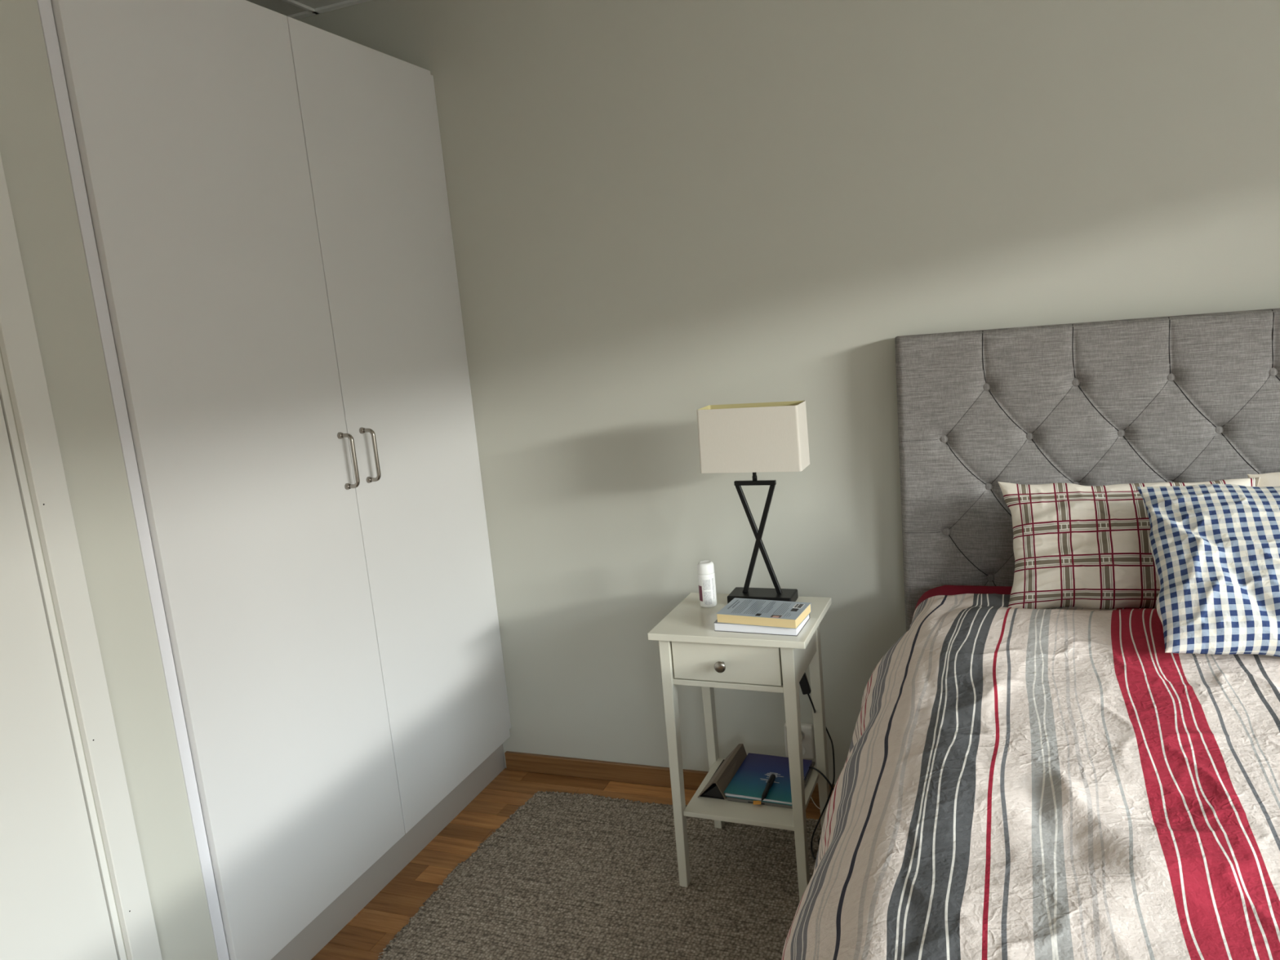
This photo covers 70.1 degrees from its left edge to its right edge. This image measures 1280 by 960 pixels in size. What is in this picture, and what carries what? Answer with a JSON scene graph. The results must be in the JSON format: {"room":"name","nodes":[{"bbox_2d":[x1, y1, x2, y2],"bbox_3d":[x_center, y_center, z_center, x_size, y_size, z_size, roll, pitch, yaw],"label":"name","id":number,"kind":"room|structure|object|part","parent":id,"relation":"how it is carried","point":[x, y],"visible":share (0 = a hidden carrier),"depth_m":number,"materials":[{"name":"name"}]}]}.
{"room":"bedroom","nodes":[
{"label":"bedroom","id":0,"kind":"room"},
{"bbox_2d":[0,0,217,959],"bbox_3d":[-1.669,0.152,1.009,0.732,2.784,4.412,-1,11,21],"label":"wall","id":1,"kind":"structure","parent":0,"point":[33,150],"depth_m":1.69,"materials":[{"name":"paint"}]},
{"bbox_2d":[0,400,118,959],"bbox_3d":[-1.190,0.332,1.203,0.096,2.069,0.877,-1,11,21],"label":"door","id":2,"kind":"structure","parent":1,"relation":"in","point":[53,906],"depth_m":1.58,"materials":[{"name":"white paint"}]},
{"bbox_2d":[0,353,126,959],"bbox_3d":[-1.257,0.315,1.218,0.122,2.120,0.914,-1,11,21],"label":"trim","id":3,"kind":"structure","parent":1,"relation":"attached to","point":[4,394],"depth_m":1.62,"materials":[{"name":"white paint"}]},
{"bbox_2d":[0,152,162,959],"bbox_3d":[-1.201,0.292,1.173,0.015,2.170,1.069,-1,11,21],"label":"trim","id":4,"kind":"structure","parent":1,"relation":"attached to","point":[19,342],"depth_m":1.63,"materials":[{"name":"white paint"}]},
{"bbox_2d":[281,0,372,19],"bbox_3d":[-0.158,-1.058,0.222,3.936,0.008,4.312,-1,11,21],"label":"trim","id":5,"kind":"structure","parent":1,"relation":"attached to","point":[309,11],"depth_m":2.77,"materials":[{"name":"white paint"}]},
{"bbox_2d":[246,0,346,15],"bbox_3d":[-0.127,-1.159,0.189,4.250,0.196,4.512,-1,11,21],"label":"ceiling","id":6,"kind":"structure","parent":0,"point":[281,6],"depth_m":2.75,"materials":[{"name":"white paint"}]},
{"bbox_3d":[-1.221,-1.389,2.573,0.232,0.008,0.581,-1,11,21],"label":"panel","id":7,"kind":"part","parent":6,"relation":"part of","materials":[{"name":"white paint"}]},
{"bbox_3d":[-0.828,-1.397,2.419,0.587,0.008,0.581,-1,11,21],"label":"panel","id":8,"kind":"part","parent":6,"relation":"part of","materials":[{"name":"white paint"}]},
{"bbox_2d":[311,768,821,959],"bbox_3d":[0.104,1.427,0.648,4.250,0.100,4.512,-1,11,21],"label":"floor","id":9,"kind":"structure","parent":0,"point":[366,935],"depth_m":2.67,"materials":[{"name":"brown wood"}]},
{"bbox_2d":[36,0,511,959],"bbox_3d":[-1.000,-0.017,2.441,0.641,2.300,1.250,-1,11,21],"label":"wardrobe","id":10,"kind":"object","parent":9,"relation":"on","point":[260,193],"visible":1,"depth_m":2.13,"materials":[{"name":"white laminate"}]},
{"bbox_3d":[-1.243,0.102,1.891,0.584,2.300,0.025,-1,11,21],"label":"panel","id":11,"kind":"part","parent":10,"relation":"part of","materials":[{"name":"white laminate"}]},
{"bbox_3d":[-0.732,-0.048,2.303,0.038,0.141,0.010,-1,11,21],"label":"handle","id":12,"kind":"part","parent":10,"relation":"part of","materials":[{"name":"silver metal"}]},
{"bbox_3d":[-0.701,-0.065,2.382,0.038,0.141,0.010,-1,11,21],"label":"handle","id":13,"kind":"part","parent":10,"relation":"part of","materials":[{"name":"silver metal"}]},
{"bbox_3d":[-0.643,-0.116,2.618,0.019,2.118,0.598,-1,11,21],"label":"door","id":14,"kind":"part","parent":10,"relation":"part of","materials":[{"name":"white laminate"}]},
{"bbox_2d":[377,791,822,959],"bbox_3d":[-0.045,1.143,1.995,1.301,0.015,1.640,-1,11,21],"label":"rug","id":15,"kind":"object","parent":9,"relation":"on","point":[567,876],"visible":0.62,"depth_m":2.38,"materials":[{"name":"grey carpet"}]},
{"bbox_2d":[647,592,831,901],"bbox_3d":[0.292,0.686,2.403,0.395,0.690,0.338,-1,11,23],"label":"nightstand","id":16,"kind":"object","parent":15,"relation":"on","point":[691,653],"visible":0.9,"depth_m":2.28,"materials":[{"name":"white paint"}]},
{"bbox_3d":[0.091,0.724,2.342,0.030,0.672,0.059,-1,11,23],"label":"leg","id":17,"kind":"part","parent":16,"relation":"part of","materials":[{"name":"white paint"}]},
{"bbox_2d":[697,560,716,607],"bbox_3d":[0.179,0.277,2.432,0.045,0.122,0.045,-1,11,21],"label":"pill bottle","id":18,"kind":"object","parent":16,"relation":"on","point":[706,575],"visible":1,"depth_m":2.42,"materials":[{"name":"white plastic"}]},
{"bbox_2d":[698,585,702,601],"bbox_3d":[0.161,0.301,2.428,0.002,0.042,0.019,-9,11,-22],"label":"label","id":19,"kind":"object","parent":18,"relation":"attached to","point":[700,587],"depth_m":2.42,"materials":[{"name":"paper"}]},
{"bbox_3d":[0.198,0.670,2.590,0.033,0.672,0.041,-1,11,23],"label":"leg","id":20,"kind":"part","parent":16,"relation":"part of","materials":[{"name":"white paint"}]},
{"bbox_3d":[0.197,0.452,2.222,0.029,0.029,0.030,-1,11,23],"label":"knob","id":21,"kind":"part","parent":16,"relation":"part of","materials":[{"name":"silver metal"}]},
{"bbox_3d":[0.211,0.445,2.239,0.274,0.103,0.015,-1,11,23],"label":"drawer","id":22,"kind":"part","parent":16,"relation":"part of","materials":[{"name":"white paint"}]},
{"bbox_3d":[0.218,0.504,2.253,0.287,0.014,0.026,-1,11,23],"label":"rail","id":23,"kind":"part","parent":16,"relation":"part of","materials":[{"name":"white paint"}]},
{"bbox_2d":[683,758,818,831],"bbox_3d":[0.303,0.828,2.422,0.296,0.013,0.294,-1,11,23],"label":"shelf","id":24,"kind":"object","parent":16,"relation":"attached to","point":[722,810],"depth_m":2.33,"materials":[{"name":"white paint"}]},
{"bbox_2d":[696,400,809,604],"bbox_3d":[0.306,0.069,2.368,0.264,0.529,0.114,-1,11,22],"label":"table lamp","id":25,"kind":"object","parent":16,"relation":"on","point":[758,437],"visible":0.98,"depth_m":2.30,"materials":[{"name":"white fabric"}]},
{"bbox_3d":[0.289,-0.110,2.333,0.264,0.164,0.108,-1,11,22],"label":"lamp shade","id":26,"kind":"part","parent":25,"relation":"part of","materials":[{"name":"beige fabric"}]},
{"bbox_3d":[0.295,-0.041,2.365,0.028,0.088,0.028,-1,11,22],"label":"stem","id":27,"kind":"part","parent":25,"relation":"part of","materials":[{"name":"black metal"}]},
{"bbox_2d":[697,743,814,808],"bbox_3d":[0.316,0.788,2.461,0.264,0.050,0.241,-1,11,22],"label":"tray","id":28,"kind":"object","parent":16,"relation":"on","point":[716,787],"visible":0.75,"depth_m":2.43,"materials":[{"name":"grey"}]},
{"bbox_2d":[724,752,812,805],"bbox_3d":[0.347,0.798,2.449,0.183,0.011,0.228,-1,11,24],"label":"notebook","id":29,"kind":"object","parent":28,"relation":"on","point":[749,782],"visible":0.82,"depth_m":2.44,"materials":[{"name":"blue paper"}]},
{"bbox_2d":[753,800,760,804],"bbox_3d":[0.300,0.827,2.338,0.020,0.001,0.018,-4,10,7],"label":"ribbon","id":30,"kind":"object","parent":29,"relation":"attached to","point":[755,802],"visible":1,"depth_m":2.34,"materials":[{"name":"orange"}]},
{"bbox_2d":[761,773,775,800],"bbox_3d":[0.333,0.801,2.376,0.016,0.017,0.128,-1,12,22],"label":"pen","id":31,"kind":"object","parent":29,"relation":"on","point":[772,777],"visible":1,"depth_m":2.38,"materials":[{"name":"black plastic"}]},
{"bbox_2d":[762,772,783,782],"bbox_3d":[0.352,0.796,2.438,0.058,0.001,0.053,-1,11,24],"label":"print","id":32,"kind":"object","parent":29,"relation":"on","point":[766,775],"depth_m":2.44,"materials":[{"name":"white"}]},
{"bbox_2d":[714,613,809,635],"bbox_3d":[0.303,0.347,2.257,0.207,0.022,0.130,-1,11,24],"label":"book","id":33,"kind":"object","parent":16,"relation":"on","point":[722,627],"visible":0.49,"depth_m":2.20,"materials":[{"name":"grey paper"}]},
{"bbox_2d":[716,597,811,628],"bbox_3d":[0.305,0.326,2.244,0.201,0.024,0.126,0,11,27],"label":"paperback","id":34,"kind":"object","parent":33,"relation":"on","point":[746,611],"visible":1,"depth_m":2.22,"materials":[{"name":"grey paper"}]},
{"bbox_3d":[0.380,0.719,2.222,0.036,0.672,0.057,-1,11,23],"label":"leg","id":35,"kind":"part","parent":16,"relation":"part of","materials":[{"name":"white paint"}]},
{"bbox_2d":[799,672,835,859],"bbox_3d":[0.469,0.663,2.415,0.131,0.698,0.309,-7,10,-9],"label":"lamp cord","id":36,"kind":"object","parent":16,"relation":"hanging from","point":[804,684],"visible":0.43,"depth_m":2.44,"materials":[{"name":"black plastic"}]},
{"bbox_2d":[799,672,811,694],"bbox_3d":[0.417,0.517,2.317,0.021,0.054,0.016,-16,5,23],"label":"switch","id":37,"kind":"object","parent":36,"relation":"attached to","point":[804,684],"depth_m":2.31,"materials":[{"name":"black plastic"}]},
{"bbox_3d":[0.490,0.768,2.405,0.097,0.490,0.242,-6,10,-3],"label":"cord","id":38,"kind":"part","parent":36,"relation":"part of","materials":[{"name":"black plastic"}]},
{"bbox_3d":[0.485,0.666,2.468,0.036,0.672,0.044,-1,11,23],"label":"leg","id":39,"kind":"part","parent":16,"relation":"part of","materials":[{"name":"white paint"}]},
{"bbox_2d":[808,766,833,791],"bbox_3d":[0.478,0.917,2.334,0.095,0.223,0.371,-5,10,3],"label":"charging cable","id":40,"kind":"object","parent":15,"relation":"on","point":[812,767],"visible":0.27,"depth_m":2.44,"materials":[{"name":"black plastic"}]},
{"bbox_2d":[894,307,1279,631],"bbox_3d":[1.128,0.475,1.282,1.621,1.367,2.026,-1,11,21],"label":"headboard","id":41,"kind":"object","parent":9,"relation":"on","point":[1192,397],"visible":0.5,"depth_m":2.20,"materials":[{"name":"grey fabric"}]},
{"bbox_3d":[1.119,0.574,1.249,1.555,0.302,1.922,-1,11,21],"label":"mattress","id":42,"kind":"part","parent":41,"relation":"part of","materials":[{"name":"red fabric"}]},
{"bbox_2d":[781,593,1279,959],"bbox_3d":[1.053,0.651,1.145,1.774,0.498,1.874,-1,11,21],"label":"duvet","id":43,"kind":"object","parent":41,"relation":"on","point":[1058,783],"visible":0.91,"depth_m":1.27,"materials":[{"name":"fabric"}]},
{"bbox_2d":[997,476,1260,608],"bbox_3d":[1.084,0.148,2.014,0.543,0.272,0.192,-1,11,21],"label":"plaid pillow","id":44,"kind":"object","parent":43,"relation":"on","point":[1075,545],"visible":0.59,"depth_m":2.01,"materials":[{"name":"beige fabric"}]},
{"bbox_2d":[1137,483,1279,657],"bbox_3d":[1.284,0.164,1.688,0.602,0.270,0.321,-1,11,20],"label":"pillow","id":45,"kind":"object","parent":43,"relation":"on","point":[1215,548],"visible":1,"depth_m":1.70,"materials":[{"name":"blue fabric"}]},
{"bbox_2d":[1247,471,1279,486],"bbox_3d":[1.593,0.122,1.853,0.598,0.278,0.166,0,11,24],"label":"floral pillow","id":46,"kind":"object","parent":43,"relation":"on","point":[1270,479],"visible":0.19,"depth_m":1.97,"materials":[{"name":"beige fabric"}]},
{"bbox_2d":[297,0,1279,784],"bbox_3d":[0.770,-0.320,2.442,4.250,2.784,0.120,-1,11,21],"label":"wall","id":47,"kind":"structure","parent":0,"point":[662,211],"depth_m":2.51,"materials":[{"name":"paint"}]},
{"bbox_2d":[504,751,835,804],"bbox_3d":[1.097,0.926,2.506,3.335,0.062,0.015,-1,11,21],"label":"baseboard","id":48,"kind":"structure","parent":47,"relation":"attached to","point":[516,761],"depth_m":2.97,"materials":[{"name":"brown wood"}]},
{"bbox_2d":[783,722,815,759],"bbox_3d":[0.474,0.774,2.708,0.086,0.104,0.027,-1,11,21],"label":"wall socket","id":49,"kind":"object","parent":47,"relation":"attached to","point":[807,730],"visible":0.39,"depth_m":2.69,"materials":[{"name":"white plastic"}]},
{"bbox_2d":[802,745,805,755],"bbox_3d":[0.471,0.800,2.700,0.039,0.039,0.001,-1,11,21],"label":"power outlet","id":50,"kind":"object","parent":49,"relation":"on","point":[803,746],"depth_m":2.70,"materials":[{"name":"white plastic"}]}
]}

